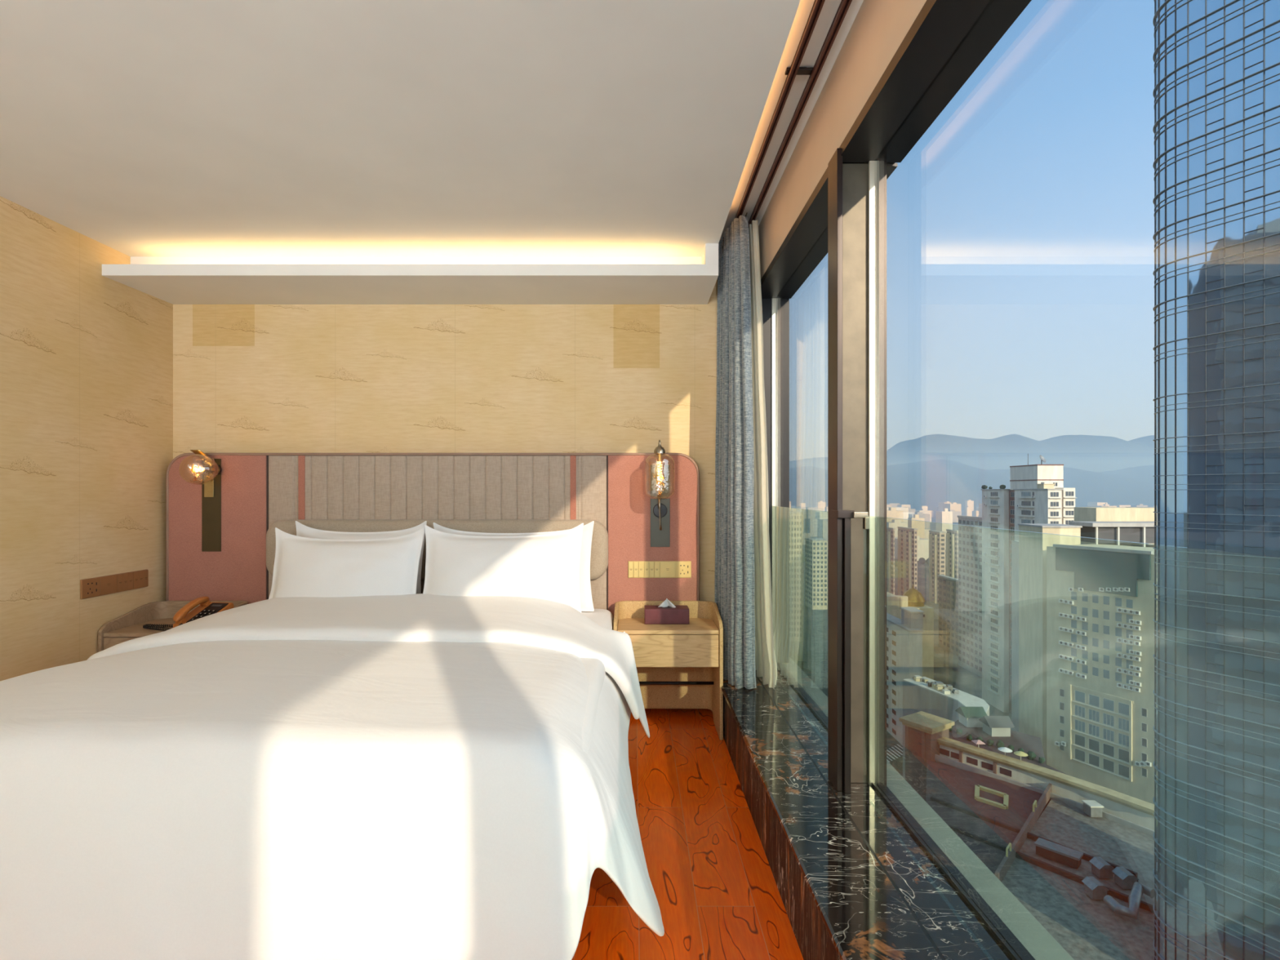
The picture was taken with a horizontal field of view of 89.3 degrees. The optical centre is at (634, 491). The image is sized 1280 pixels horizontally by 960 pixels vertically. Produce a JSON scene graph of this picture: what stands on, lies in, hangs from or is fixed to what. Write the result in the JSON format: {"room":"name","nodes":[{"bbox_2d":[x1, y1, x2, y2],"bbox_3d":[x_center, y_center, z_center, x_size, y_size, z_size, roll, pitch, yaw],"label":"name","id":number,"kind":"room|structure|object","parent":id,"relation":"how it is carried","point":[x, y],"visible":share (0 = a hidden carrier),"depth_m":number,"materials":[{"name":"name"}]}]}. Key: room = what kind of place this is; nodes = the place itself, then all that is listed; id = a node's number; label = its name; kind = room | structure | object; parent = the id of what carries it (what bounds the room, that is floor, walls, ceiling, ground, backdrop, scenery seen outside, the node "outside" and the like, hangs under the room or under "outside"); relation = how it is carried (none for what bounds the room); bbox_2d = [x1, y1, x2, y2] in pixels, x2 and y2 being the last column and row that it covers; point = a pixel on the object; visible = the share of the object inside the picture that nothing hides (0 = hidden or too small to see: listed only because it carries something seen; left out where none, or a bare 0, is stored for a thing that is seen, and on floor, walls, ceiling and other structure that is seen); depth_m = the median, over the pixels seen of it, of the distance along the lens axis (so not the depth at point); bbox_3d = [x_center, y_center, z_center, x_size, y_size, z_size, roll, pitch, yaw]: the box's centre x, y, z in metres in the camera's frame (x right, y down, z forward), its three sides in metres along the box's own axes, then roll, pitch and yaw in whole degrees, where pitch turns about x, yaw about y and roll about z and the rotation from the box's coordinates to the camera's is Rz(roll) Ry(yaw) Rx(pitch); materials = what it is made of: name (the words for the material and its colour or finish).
{"room":"hotel room","nodes":[
{"label":"hotel room","id":0,"kind":"room"},
{"bbox_2d":[0,195,173,680],"bbox_3d":[-2.720,-0.105,-0.234,0.120,2.870,7.933,0,0,0],"label":"wall","id":1,"kind":"structure","parent":0,"point":[86,355],"depth_m":3.05,"materials":[{"name":"wood"}]},
{"bbox_2d":[80,568,148,599],"bbox_3d":[-2.654,0.468,3.312,0.011,0.094,0.431,0,0,0],"label":"switch plate","id":2,"kind":"object","parent":1,"relation":"attached to","point":[112,584],"visible":1,"depth_m":3.29,"materials":[{"name":"brown metal"}]},
{"bbox_2d":[81,577,99,598],"bbox_3d":[-2.652,0.469,3.160,0.003,0.088,0.102,0,0,0],"label":"socket","id":3,"kind":"object","parent":2,"relation":"attached to","point":[90,587],"depth_m":3.15,"materials":[{"name":"black plastic"}]},
{"bbox_2d":[0,0,800,257],"bbox_3d":[-1.121,-1.265,-0.234,3.078,0.050,7.933,0,0,0],"label":"ceiling","id":4,"kind":"structure","parent":0,"point":[138,128],"depth_m":2.15,"materials":[{"name":"white paint"}]},
{"bbox_2d":[173,279,787,663],"bbox_3d":[-0.950,-0.110,3.808,3.660,2.880,0.150,0,0,0],"label":"wall","id":5,"kind":"structure","parent":0,"point":[247,378],"depth_m":3.73,"materials":[{"name":"wood"}]},
{"bbox_2d":[102,243,718,304],"bbox_3d":[-1.121,-1.160,3.484,3.078,0.160,0.498,0,0,0],"label":"trim","id":6,"kind":"structure","parent":5,"relation":"attached to","point":[172,280],"depth_m":3.40,"materials":[{"name":"white paint"}]},
{"bbox_2d":[165,453,699,617],"bbox_3d":[-1.129,0.491,3.649,2.985,1.418,0.166,0,0,0],"label":"headboard","id":7,"kind":"object","parent":5,"relation":"attached to","point":[261,493],"visible":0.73,"depth_m":3.62,"materials":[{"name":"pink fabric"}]},
{"bbox_2d":[178,449,222,551],"bbox_3d":[-2.350,0.051,3.515,0.164,0.563,0.240,0,0,-13],"label":"wall sconce","id":8,"kind":"object","parent":7,"relation":"attached to","point":[211,468],"visible":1,"depth_m":3.62,"materials":[{"name":"brown metal"}]},
{"bbox_2d":[627,560,691,577],"bbox_3d":[0.138,0.432,3.617,0.350,0.091,0.011,0,0,0],"label":"switch plate","id":9,"kind":"object","parent":7,"relation":"attached to","point":[636,569],"visible":1,"depth_m":3.61,"materials":[{"name":"gold metal"}]},
{"bbox_2d":[675,561,690,577],"bbox_3d":[0.271,0.433,3.615,0.084,0.087,0.003,0,0,0],"label":"socket","id":10,"kind":"object","parent":9,"relation":"attached to","point":[682,568],"depth_m":3.61,"materials":[{"name":"gold plastic"}]},
{"bbox_2d":[644,440,675,546],"bbox_3d":[0.133,0.015,3.490,0.162,0.585,0.265,0,0,0],"label":"wall sconce","id":11,"kind":"object","parent":7,"relation":"attached to","point":[660,496],"visible":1,"depth_m":3.62,"materials":[{"name":"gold metal"}]},
{"bbox_2d":[761,298,789,662],"bbox_3d":[0.777,-0.062,3.713,0.205,2.075,0.040,0,0,0],"label":"trim","id":12,"kind":"structure","parent":5,"relation":"attached to","point":[766,303],"depth_m":3.69,"materials":[{"name":"grey metal"}]},
{"bbox_2d":[723,694,839,959],"bbox_3d":[0.461,1.137,-0.234,0.020,0.265,7.933,0,0,0],"label":"baseboard","id":13,"kind":"structure","parent":5,"relation":"attached to","point":[814,941],"depth_m":2.00,"materials":[{"name":"stone"}]},
{"bbox_2d":[755,675,945,959],"bbox_3d":[0.644,0.979,-0.234,0.009,0.006,7.933,0,0,0],"label":"trim","id":14,"kind":"structure","parent":5,"relation":"attached to","point":[920,924],"depth_m":1.78,"materials":[{"name":"black plastic"}]},
{"bbox_2d":[721,668,1013,959],"bbox_3d":[0.612,0.990,-0.234,0.353,0.030,7.933,0,0,0],"label":"window sill","id":15,"kind":"structure","parent":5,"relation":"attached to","point":[863,914],"depth_m":1.74,"materials":[{"name":"stone"}]},
{"bbox_2d":[827,147,868,793],"bbox_3d":[0.734,-0.072,2.151,0.157,2.095,0.122,0,0,0],"label":"window mullion","id":16,"kind":"structure","parent":15,"relation":"on","point":[847,183],"depth_m":2.17,"materials":[{"name":"beige metal"}]},
{"bbox_2d":[866,515,1279,557],"bbox_3d":[0.742,0.524,0.575,0.010,0.899,3.030,0,0,0],"label":"guard","id":17,"kind":"object","parent":15,"relation":"on","point":[867,515],"visible":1,"depth_m":0.99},
{"bbox_2d":[852,511,869,529],"bbox_3d":[0.726,0.092,2.081,0.049,0.056,0.026,0,0,0],"label":"glass clamp","id":18,"kind":"object","parent":17,"relation":"attached to","point":[863,515],"visible":1,"depth_m":2.07,"materials":[{"name":"silver metal"}]},
{"bbox_2d":[572,708,803,959],"bbox_3d":[-1.099,1.290,-0.234,3.121,0.080,7.933,0,0,0],"label":"floor","id":19,"kind":"structure","parent":0,"point":[718,897],"depth_m":2.17,"materials":[{"name":"red wood"}]},
{"bbox_2d":[97,600,248,652],"bbox_3d":[-2.391,0.928,3.409,0.522,0.643,0.418,0,0,0],"label":"nightstand","id":20,"kind":"object","parent":19,"relation":"on","point":[129,626],"visible":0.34,"depth_m":3.39,"materials":[{"name":"beige wood"}]},
{"bbox_2d":[142,595,233,631],"bbox_3d":[-2.326,0.626,3.353,0.379,0.146,0.256,0,0,0],"label":"telephone","id":21,"kind":"object","parent":20,"relation":"on","point":[206,607],"visible":0.74,"depth_m":3.34,"materials":[{"name":"orange plastic"}]},
{"bbox_2d":[0,593,664,959],"bbox_3d":[-1.112,0.878,2.503,2.381,0.743,2.205,0,0,0],"label":"bedspread","id":22,"kind":"object","parent":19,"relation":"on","point":[418,776],"visible":0.96,"depth_m":1.49,"materials":[{"name":"white fabric"}]},
{"bbox_2d":[268,527,424,599],"bbox_3d":[-1.462,0.420,3.262,0.773,0.476,0.230,0,0,0],"label":"pillow","id":23,"kind":"object","parent":22,"relation":"on","point":[304,566],"visible":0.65,"depth_m":3.23,"materials":[{"name":"white fabric"}]},
{"bbox_2d":[295,520,426,593],"bbox_3d":[-1.475,0.398,3.456,0.707,0.485,0.184,0,0,0],"label":"pillow","id":24,"kind":"object","parent":22,"relation":"on","point":[302,531],"visible":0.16,"depth_m":3.48,"materials":[{"name":"white fabric"}]},
{"bbox_2d":[86,593,649,737],"bbox_3d":[-1.115,0.801,2.908,2.373,0.589,0.848,0,0,0],"label":"duvet","id":25,"kind":"object","parent":22,"relation":"on","point":[418,618],"depth_m":2.63,"materials":[{"name":"white fabric"}]},
{"bbox_2d":[266,519,608,580],"bbox_3d":[-1.097,0.323,3.596,1.897,0.335,0.061,0,0,0],"label":"pillows","id":26,"kind":"object","parent":22,"relation":"on","point":[599,546],"depth_m":3.57,"materials":[{"name":"white fabric"}]},
{"bbox_2d":[422,522,583,613],"bbox_3d":[-0.668,0.407,3.264,0.824,0.496,0.223,0,0,1],"label":"pillow","id":27,"kind":"object","parent":22,"relation":"on","point":[546,566],"visible":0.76,"depth_m":3.22,"materials":[{"name":"white fabric"}]},
{"bbox_2d":[433,520,594,611],"bbox_3d":[-0.650,0.398,3.454,0.874,0.484,0.192,0,0,0],"label":"pillow","id":28,"kind":"object","parent":22,"relation":"on","point":[585,594],"visible":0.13,"depth_m":3.47,"materials":[{"name":"white fabric"}]},
{"bbox_2d":[613,600,723,739],"bbox_3d":[0.169,0.928,3.440,0.553,0.643,0.356,0,0,0],"label":"nightstand","id":29,"kind":"object","parent":19,"relation":"on","point":[678,666],"visible":0.74,"depth_m":3.39,"materials":[{"name":"brown wood"}]},
{"bbox_2d":[644,598,688,624],"bbox_3d":[0.170,0.635,3.478,0.236,0.127,0.115,0,0,0],"label":"tissue box","id":30,"kind":"object","parent":29,"relation":"on","point":[665,613],"visible":1,"depth_m":3.42,"materials":[{"name":"red leather"}]},
{"bbox_2d":[720,0,863,239],"bbox_3d":[0.646,-1.475,-0.234,0.457,0.050,7.933,0,0,0],"label":"ceiling","id":31,"kind":"structure","parent":0,"point":[829,9],"depth_m":2.38,"materials":[{"name":"white paint"}]},
{"bbox_2d":[735,0,825,217],"bbox_3d":[0.573,-1.433,-0.194,0.111,0.035,7.813,0,0,0],"label":"track","id":32,"kind":"object","parent":31,"relation":"attached to","point":[794,70],"visible":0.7,"depth_m":2.26,"materials":[{"name":"brown metal"}]},
{"bbox_2d":[714,215,755,688],"bbox_3d":[0.506,-0.215,3.426,0.120,2.384,0.506,0,0,-9],"label":"curtain","id":33,"kind":"object","parent":32,"relation":"hanging from","point":[734,588],"visible":0.98,"depth_m":3.27,"materials":[{"name":"fabric"}]},
{"bbox_2d":[747,0,852,227],"bbox_3d":[0.615,-1.425,-0.194,0.022,0.020,7.813,0,0,0],"label":"track","id":34,"kind":"object","parent":31,"relation":"attached to","point":[844,6],"visible":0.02,"depth_m":2.32,"materials":[{"name":"metal"}]},
{"bbox_2d":[748,219,777,689],"bbox_3d":[0.653,-0.214,3.426,0.122,2.382,0.471,0,0,0],"label":"sheer curtain","id":35,"kind":"object","parent":34,"relation":"hanging from","point":[766,665],"visible":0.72,"depth_m":3.31,"materials":[{"name":"fabric"}]},
{"bbox_2d":[758,0,926,279],"bbox_3d":[0.777,-1.281,-0.234,0.205,0.338,7.933,0,0,0],"label":"wall","id":36,"kind":"structure","parent":0,"point":[878,28],"depth_m":2.16,"materials":[{"name":"beige paint"}]},
{"bbox_2d":[760,163,897,729],"bbox_3d":[0.779,-0.062,2.942,0.217,2.135,1.503,0,0,0],"label":"window","id":37,"kind":"structure","parent":36,"relation":"in","point":[805,246],"depth_m":3.41,"materials":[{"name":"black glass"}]},
{"bbox_2d":[839,0,1035,959],"bbox_3d":[0.779,-0.062,0.608,0.217,2.135,3.115,0,0,0],"label":"window","id":38,"kind":"structure","parent":36,"relation":"in","point":[948,40],"depth_m":1.98,"materials":[{"name":"black metal"}]},
{"label":"outside","id":39,"kind":"structure","parent":0,"visible":0},
{"bbox_2d":[789,511,1011,761],"bbox_3d":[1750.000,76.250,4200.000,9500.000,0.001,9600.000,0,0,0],"label":"ground","id":40,"kind":"structure","parent":39,"point":[812,649],"depth_m":308.93,"materials":[{"name":"concrete"}]},
{"bbox_2d":[789,511,802,641],"bbox_3d":[81.616,43.323,342.024,7.671,65.854,24.649,0,0,0],"label":"tower","id":41,"kind":"structure","parent":40,"relation":"on","point":[795,517],"depth_m":329.98,"materials":[{"name":"white concrete"}]},
{"bbox_2d":[799,502,805,511],"bbox_3d":[663.972,60.451,2567.343,19.256,31.598,24.682,0,0,0],"label":"block","id":42,"kind":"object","parent":40,"relation":"on","point":[802,505],"visible":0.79,"depth_m":2555.25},
{"bbox_2d":[801,531,809,544],"bbox_3d":[236.546,68.015,957.867,32.478,16.471,45.955,0,0,0],"label":"block","id":43,"kind":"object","parent":40,"relation":"on","point":[804,535],"visible":0.29,"depth_m":934.99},
{"bbox_2d":[807,518,817,537],"bbox_3d":[303.966,61.018,1108.715,12.155,30.465,15.702,0,0,0],"label":"block","id":44,"kind":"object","parent":40,"relation":"on","point":[811,522],"visible":0.93,"depth_m":1100.88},
{"bbox_2d":[806,507,817,519],"bbox_3d":[487.920,59.575,1783.383,26.137,33.349,14.550,0,0,0],"label":"block","id":45,"kind":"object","parent":40,"relation":"on","point":[810,513],"visible":0.64,"depth_m":1776.03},
{"bbox_2d":[804,537,827,609],"bbox_3d":[120.000,53.662,428.542,10.350,45.175,17.685,0,0,0],"label":"block","id":46,"kind":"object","parent":40,"relation":"on","point":[816,548],"visible":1,"depth_m":420.00,"materials":[{"name":"white concrete"}]},
{"bbox_2d":[815,501,826,511],"bbox_3d":[697.525,55.146,2430.133,29.961,42.208,28.765,0,0,0],"label":"block","id":47,"kind":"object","parent":40,"relation":"on","point":[820,505],"visible":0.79,"depth_m":2415.72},
{"bbox_2d":[815,511,827,528],"bbox_3d":[391.126,58.749,1344.016,24.508,35.003,32.683,0,0,0],"label":"block","id":48,"kind":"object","parent":40,"relation":"on","point":[819,515],"visible":0.29,"depth_m":1327.59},
{"bbox_2d":[817,519,827,539],"bbox_3d":[243.551,54.880,785.898,36.656,42.740,19.103,0,0,0],"label":"block","id":49,"kind":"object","parent":40,"relation":"on","point":[822,523],"visible":0.21,"depth_m":777.79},
{"bbox_2d":[789,553,946,671],"bbox_3d":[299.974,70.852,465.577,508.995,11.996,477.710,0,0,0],"label":"canopy","id":50,"kind":"object","parent":40,"relation":"on","point":[796,658],"visible":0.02,"depth_m":265.47,"materials":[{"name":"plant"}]},
{"bbox_2d":[886,527,895,594],"bbox_3d":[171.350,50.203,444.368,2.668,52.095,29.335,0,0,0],"label":"residential tower","id":51,"kind":"structure","parent":40,"relation":"on","point":[890,531],"depth_m":433.64,"materials":[{"name":"concrete"}]},
{"bbox_2d":[886,507,903,522],"bbox_3d":[349.154,48.731,881.775,23.114,55.038,22.276,0,0,0],"label":"block","id":52,"kind":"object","parent":40,"relation":"on","point":[891,512],"visible":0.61,"depth_m":870.66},
{"bbox_2d":[886,519,907,537],"bbox_3d":[340.840,56.086,849.803,25.926,40.328,26.848,0,0,0],"label":"block","id":53,"kind":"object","parent":40,"relation":"on","point":[894,523],"visible":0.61,"depth_m":836.28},
{"bbox_2d":[886,506,908,522],"bbox_3d":[400.017,50.163,1012.810,34.466,52.175,49.120,0,0,0],"label":"block","id":54,"kind":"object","parent":40,"relation":"on","point":[905,510],"visible":0.21,"depth_m":988.27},
{"bbox_2d":[886,607,924,745],"bbox_3d":[82.900,55.825,215.000,5.400,40.850,50.400,0,0,0],"label":"building","id":55,"kind":"structure","parent":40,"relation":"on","point":[904,635],"depth_m":196.46,"materials":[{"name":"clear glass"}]},
{"bbox_2d":[897,526,917,595],"bbox_3d":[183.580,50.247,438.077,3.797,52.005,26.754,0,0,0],"label":"residential tower","id":56,"kind":"structure","parent":40,"relation":"on","point":[907,536],"depth_m":435.77,"materials":[{"name":"concrete"}]},
{"bbox_2d":[886,584,933,679],"bbox_3d":[104.700,56.245,261.600,18.600,40.010,33.600,0,0,0],"label":"domed building","id":57,"kind":"structure","parent":40,"relation":"on","point":[912,597],"depth_m":247.20,"materials":[{"name":"beige concrete"}]},
{"bbox_2d":[894,535,928,560],"bbox_3d":[312.221,62.616,737.147,32.259,27.268,40.333,0,0,0],"label":"block","id":58,"kind":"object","parent":40,"relation":"on","point":[922,544],"visible":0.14,"depth_m":717.06,"materials":[{"name":"concrete"}]},
{"bbox_2d":[907,514,924,538],"bbox_3d":[338.558,51.739,779.833,15.470,49.022,10.957,0,0,0],"label":"block","id":59,"kind":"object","parent":40,"relation":"on","point":[919,525],"visible":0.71,"depth_m":774.38,"materials":[{"name":"concrete"}]},
{"bbox_2d":[908,511,929,528],"bbox_3d":[592.440,59.278,1352.362,36.371,33.945,23.500,0,0,0],"label":"block","id":60,"kind":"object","parent":40,"relation":"on","point":[926,517],"visible":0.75,"depth_m":1340.62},
{"bbox_2d":[915,508,931,522],"bbox_3d":[727.416,59.537,1632.881,30.240,33.427,21.314,0,0,0],"label":"block","id":61,"kind":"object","parent":40,"relation":"on","point":[925,511],"visible":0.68,"depth_m":1622.24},
{"bbox_2d":[898,711,954,800],"bbox_3d":[58.552,60.975,130.047,10.142,30.550,10.105,0,0,0],"label":"building","id":62,"kind":"structure","parent":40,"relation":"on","point":[922,729],"depth_m":128.40,"materials":[{"name":"brick"}]},
{"bbox_2d":[924,528,930,539],"bbox_3d":[385.254,63.369,890.452,28.275,25.763,29.023,0,0,0],"label":"block","id":63,"kind":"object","parent":40,"relation":"on","point":[926,531],"visible":0.14,"depth_m":875.99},
{"bbox_2d":[928,530,946,603],"bbox_3d":[208.350,51.671,447.780,5.829,49.157,16.160,0,0,0],"label":"residential tower","id":64,"kind":"structure","parent":40,"relation":"on","point":[936,538],"depth_m":442.74,"materials":[{"name":"concrete"}]},
{"bbox_2d":[935,508,952,549],"bbox_3d":[413.551,49.118,866.449,13.941,54.264,17.760,0,0,0],"label":"block","id":65,"kind":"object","parent":40,"relation":"on","point":[944,516],"visible":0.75,"depth_m":857.58,"materials":[{"name":"concrete"}]},
{"bbox_2d":[938,501,951,511],"bbox_3d":[1102.538,54.913,2295.651,33.691,42.675,42.085,0,0,0],"label":"block","id":66,"kind":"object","parent":40,"relation":"on","point":[940,504],"visible":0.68,"depth_m":2293.31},
{"bbox_2d":[902,675,989,779],"bbox_3d":[77.265,62.363,159.022,12.506,27.775,30.865,0,0,0],"label":"office wing","id":67,"kind":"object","parent":40,"relation":"on","point":[924,694],"visible":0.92,"depth_m":162.72},
{"bbox_2d":[946,684,952,690],"bbox_3d":[79.013,49.134,162.845,1.135,1.131,1.135,0,0,0],"label":"roof vent","id":68,"kind":"object","parent":67,"relation":"attached to","point":[950,687],"depth_m":162.28,"materials":[{"name":"metal"}]},
{"bbox_2d":[937,574,958,655],"bbox_3d":[151.071,58.618,310.286,2.207,35.264,21.171,0,0,0],"label":"block","id":69,"kind":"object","parent":40,"relation":"on","point":[948,585],"visible":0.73,"depth_m":309.99,"materials":[{"name":"grey concrete"}]},
{"bbox_2d":[942,502,960,511],"bbox_3d":[916.960,53.309,1873.446,31.559,45.883,42.523,0,0,0],"label":"block","id":70,"kind":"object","parent":40,"relation":"on","point":[953,505],"visible":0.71,"depth_m":1852.20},
{"bbox_2d":[946,528,958,578],"bbox_3d":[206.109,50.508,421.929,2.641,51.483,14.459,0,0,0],"label":"residential tower","id":71,"kind":"structure","parent":40,"relation":"on","point":[952,535],"depth_m":418.05,"materials":[{"name":"concrete"}]},
{"bbox_2d":[947,510,961,522],"bbox_3d":[798.336,61.003,1639.758,39.747,30.493,33.445,0,0,0],"label":"block","id":72,"kind":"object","parent":40,"relation":"on","point":[955,519],"visible":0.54,"depth_m":1623.03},
{"bbox_2d":[964,506,972,515],"bbox_3d":[1041.248,60.092,2021.566,15.694,32.315,10.500,0,0,0],"label":"block","id":73,"kind":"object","parent":40,"relation":"on","point":[968,510],"visible":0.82,"depth_m":2016.44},
{"bbox_2d":[964,499,973,511],"bbox_3d":[1335.912,53.875,2587.264,25.290,44.749,17.288,0,0,0],"label":"block","id":74,"kind":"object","parent":40,"relation":"on","point":[970,503],"visible":0.82,"depth_m":2578.44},
{"bbox_2d":[957,515,982,677],"bbox_3d":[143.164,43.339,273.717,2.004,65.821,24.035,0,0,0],"label":"tower","id":75,"kind":"structure","parent":40,"relation":"on","point":[970,538],"depth_m":274.63,"materials":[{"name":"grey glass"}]},
{"bbox_2d":[978,503,982,516],"bbox_3d":[518.420,46.708,928.859,29.244,59.085,40.367,0,0,0],"label":"block","id":76,"kind":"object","parent":40,"relation":"on","point":[980,504],"visible":0.07,"depth_m":944.74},
{"bbox_2d":[925,760,1050,874],"bbox_3d":[59.690,63.875,106.228,24.267,24.750,39.122,0,0,0],"label":"building","id":77,"kind":"structure","parent":40,"relation":"on","point":[1011,804],"depth_m":107.81,"materials":[{"name":"brick"}]},
{"bbox_2d":[981,453,1077,714],"bbox_3d":[132.000,31.875,218.750,10.800,88.750,38.900,0,0,0],"label":"apartment tower","id":78,"kind":"structure","parent":40,"relation":"on","point":[1037,493],"depth_m":223.82,"materials":[{"name":"white concrete"}]},
{"bbox_2d":[930,796,1154,959],"bbox_3d":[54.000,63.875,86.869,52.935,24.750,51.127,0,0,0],"label":"street","id":79,"kind":"structure","parent":40,"relation":"on","point":[1052,891],"depth_m":86.52,"materials":[{"name":"asphalt"}]},
{"bbox_2d":[994,782,1052,881],"bbox_3d":[60.226,50.740,99.258,25.197,2.921,27.525,0,0,0],"label":"wall","id":80,"kind":"structure","parent":79,"relation":"on","point":[1004,866],"depth_m":95.96,"materials":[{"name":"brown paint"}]},
{"bbox_2d":[1034,837,1083,869],"bbox_3d":[60.095,51.250,91.929,5.331,1.500,5.500,0,0,0],"label":"skylight","id":81,"kind":"object","parent":79,"relation":"on","point":[1068,856],"visible":1,"depth_m":91.34,"materials":[{"name":"metal"}]},
{"bbox_2d":[1081,800,1103,817],"bbox_3d":[73.806,51.100,104.473,2.100,1.800,2.100,0,0,0],"label":"vent box","id":82,"kind":"object","parent":79,"relation":"on","point":[1092,808],"visible":1,"depth_m":103.81,"materials":[{"name":"metal"}]},
{"bbox_2d":[1081,876,1109,899],"bbox_3d":[59.401,51.050,83.438,2.400,1.900,2.000,0,0,0],"label":"fan","id":83,"kind":"object","parent":79,"relation":"on","point":[1093,888],"visible":0.99,"depth_m":82.79,"materials":[{"name":"metal"}]},
{"bbox_2d":[1089,857,1114,878],"bbox_3d":[63.568,51.050,87.976,2.400,1.900,2.000,0,0,0],"label":"fan","id":84,"kind":"object","parent":79,"relation":"on","point":[1100,868],"visible":0.93,"depth_m":87.22,"materials":[{"name":"metal"}]},
{"bbox_2d":[1111,866,1139,888],"bbox_3d":[64.947,51.050,85.647,2.400,1.900,2.000,0,0,0],"label":"fan","id":85,"kind":"object","parent":79,"relation":"on","point":[1123,877],"visible":0.85,"depth_m":85.06,"materials":[{"name":"metal"}]},
{"bbox_2d":[1103,881,1154,919],"bbox_3d":[61.876,50.598,80.347,6.202,2.396,4.443,0,0,0],"label":"air duct","id":86,"kind":"object","parent":79,"relation":"on","point":[1135,895],"visible":0.97,"depth_m":79.73,"materials":[{"name":"metal"}]},
{"bbox_2d":[934,719,1154,835],"bbox_3d":[69.960,62.375,120.304,24.080,27.750,45.392,0,0,0],"label":"building","id":87,"kind":"structure","parent":40,"relation":"on","point":[955,751],"depth_m":115.72,"materials":[{"name":"beige concrete"}]},
{"bbox_2d":[955,706,986,727],"bbox_3d":[71.925,47.800,138.467,4.800,3.800,4.600,0,0,0],"label":"hut","id":88,"kind":"object","parent":87,"relation":"on","point":[969,717],"visible":0.84,"depth_m":137.15,"materials":[{"name":"green"}]},
{"bbox_2d":[971,739,985,747],"bbox_3d":[65.162,48.350,122.864,1.839,2.700,1.839,0,0,0],"label":"parasol","id":89,"kind":"object","parent":87,"relation":"on","point":[978,742],"visible":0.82,"depth_m":122.44,"materials":[{"name":"pink fabric"}]},
{"bbox_2d":[978,715,1014,736],"bbox_3d":[74.374,47.900,133.293,5.000,3.600,4.600,0,0,0],"label":"hut","id":90,"kind":"object","parent":87,"relation":"on","point":[993,726],"visible":1,"depth_m":131.96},
{"bbox_2d":[995,739,1004,747],"bbox_3d":[70.794,48.950,125.635,1.511,1.439,1.488,0,0,0],"label":"shrub","id":91,"kind":"object","parent":87,"relation":"on","point":[999,744],"visible":0.76,"depth_m":125.22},
{"bbox_2d":[997,746,1012,755],"bbox_3d":[68.161,48.350,119.282,2.318,2.700,2.318,0,0,0],"label":"parasol","id":92,"kind":"object","parent":87,"relation":"on","point":[1005,749],"visible":0.91,"depth_m":118.86,"materials":[{"name":"white fabric"}]},
{"bbox_2d":[1013,751,1027,759],"bbox_3d":[69.939,48.350,117.439,2.222,2.700,2.222,0,0,0],"label":"parasol","id":93,"kind":"object","parent":87,"relation":"on","point":[1020,753],"visible":0.91,"depth_m":117.03,"materials":[{"name":"fabric"}]},
{"bbox_2d":[1026,751,1036,759],"bbox_3d":[73.686,48.987,120.332,1.596,1.591,1.540,0,0,0],"label":"shrub","id":94,"kind":"object","parent":87,"relation":"on","point":[1031,755],"visible":0.97,"depth_m":119.95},
{"bbox_2d":[1017,523,1082,763],"bbox_3d":[99.800,42.075,155.950,10.000,68.350,12.500,0,0,0],"label":"building","id":95,"kind":"structure","parent":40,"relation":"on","point":[1033,545],"depth_m":154.47,"materials":[{"name":"concrete"}]},
{"bbox_2d":[1011,506,1154,732],"bbox_3d":[115.000,40.075,158.500,30.000,72.350,27.000,0,0,0],"label":"building","id":96,"kind":"structure","parent":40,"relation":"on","point":[1132,524],"depth_m":158.02,"materials":[{"name":"concrete"}]},
{"bbox_2d":[1087,502,1106,505],"bbox_3d":[1634.140,56.680,2289.711,35.132,39.140,48.385,0,0,0],"label":"block","id":97,"kind":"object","parent":40,"relation":"on","point":[1088,503],"visible":0.36,"depth_m":2272.14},
{"bbox_2d":[1046,543,1154,804],"bbox_3d":[105.197,43.901,138.032,25.946,64.698,28.721,0,0,0],"label":"office block","id":98,"kind":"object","parent":40,"relation":"on","point":[1100,600],"visible":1,"depth_m":134.63,"materials":[{"name":"beige concrete"}]},
{"bbox_2d":[1152,0,1279,959],"bbox_3d":[69.215,-1.340,50.016,27.138,155.180,45.490,0,0,0],"label":"glass tower","id":99,"kind":"structure","parent":40,"relation":"on","point":[1216,92],"depth_m":63.97,"materials":[{"name":"blue glass"}]},
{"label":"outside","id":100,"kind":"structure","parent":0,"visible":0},
{"bbox_2d":[789,434,1154,471],"bbox_3d":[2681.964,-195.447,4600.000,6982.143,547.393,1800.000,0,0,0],"label":"hills","id":101,"kind":"structure","parent":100,"point":[1092,453],"depth_m":4243.87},
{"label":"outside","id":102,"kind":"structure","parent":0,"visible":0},
{"bbox_2d":[789,459,1154,511],"bbox_3d":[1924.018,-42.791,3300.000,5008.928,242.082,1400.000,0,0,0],"label":"hills","id":103,"kind":"structure","parent":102,"point":[928,483],"depth_m":2863.84,"materials":[{"name":"blue"}]},
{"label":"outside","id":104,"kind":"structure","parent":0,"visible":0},
{"bbox_2d":[888,751,902,777],"bbox_3d":[86.000,76.170,191.000,48.000,0.140,46.000,0,0,0],"label":"street","id":105,"kind":"structure","parent":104,"point":[897,763],"depth_m":181.43,"materials":[{"name":"asphalt"}]},
{"bbox_3d":[0.692,38.763,-1.733,0.385,74.975,16.933,0,0,0],"label":"wall","id":106,"kind":"structure","parent":0,"visible":0},
{"bbox_2d":[782,657,1074,959],"bbox_3d":[0.871,1.012,-0.159,0.118,0.045,8.083,0,0,0],"label":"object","id":107,"kind":"structure","parent":106,"relation":"attached to","point":[1041,944],"depth_m":1.71,"materials":[{"name":"stone"}]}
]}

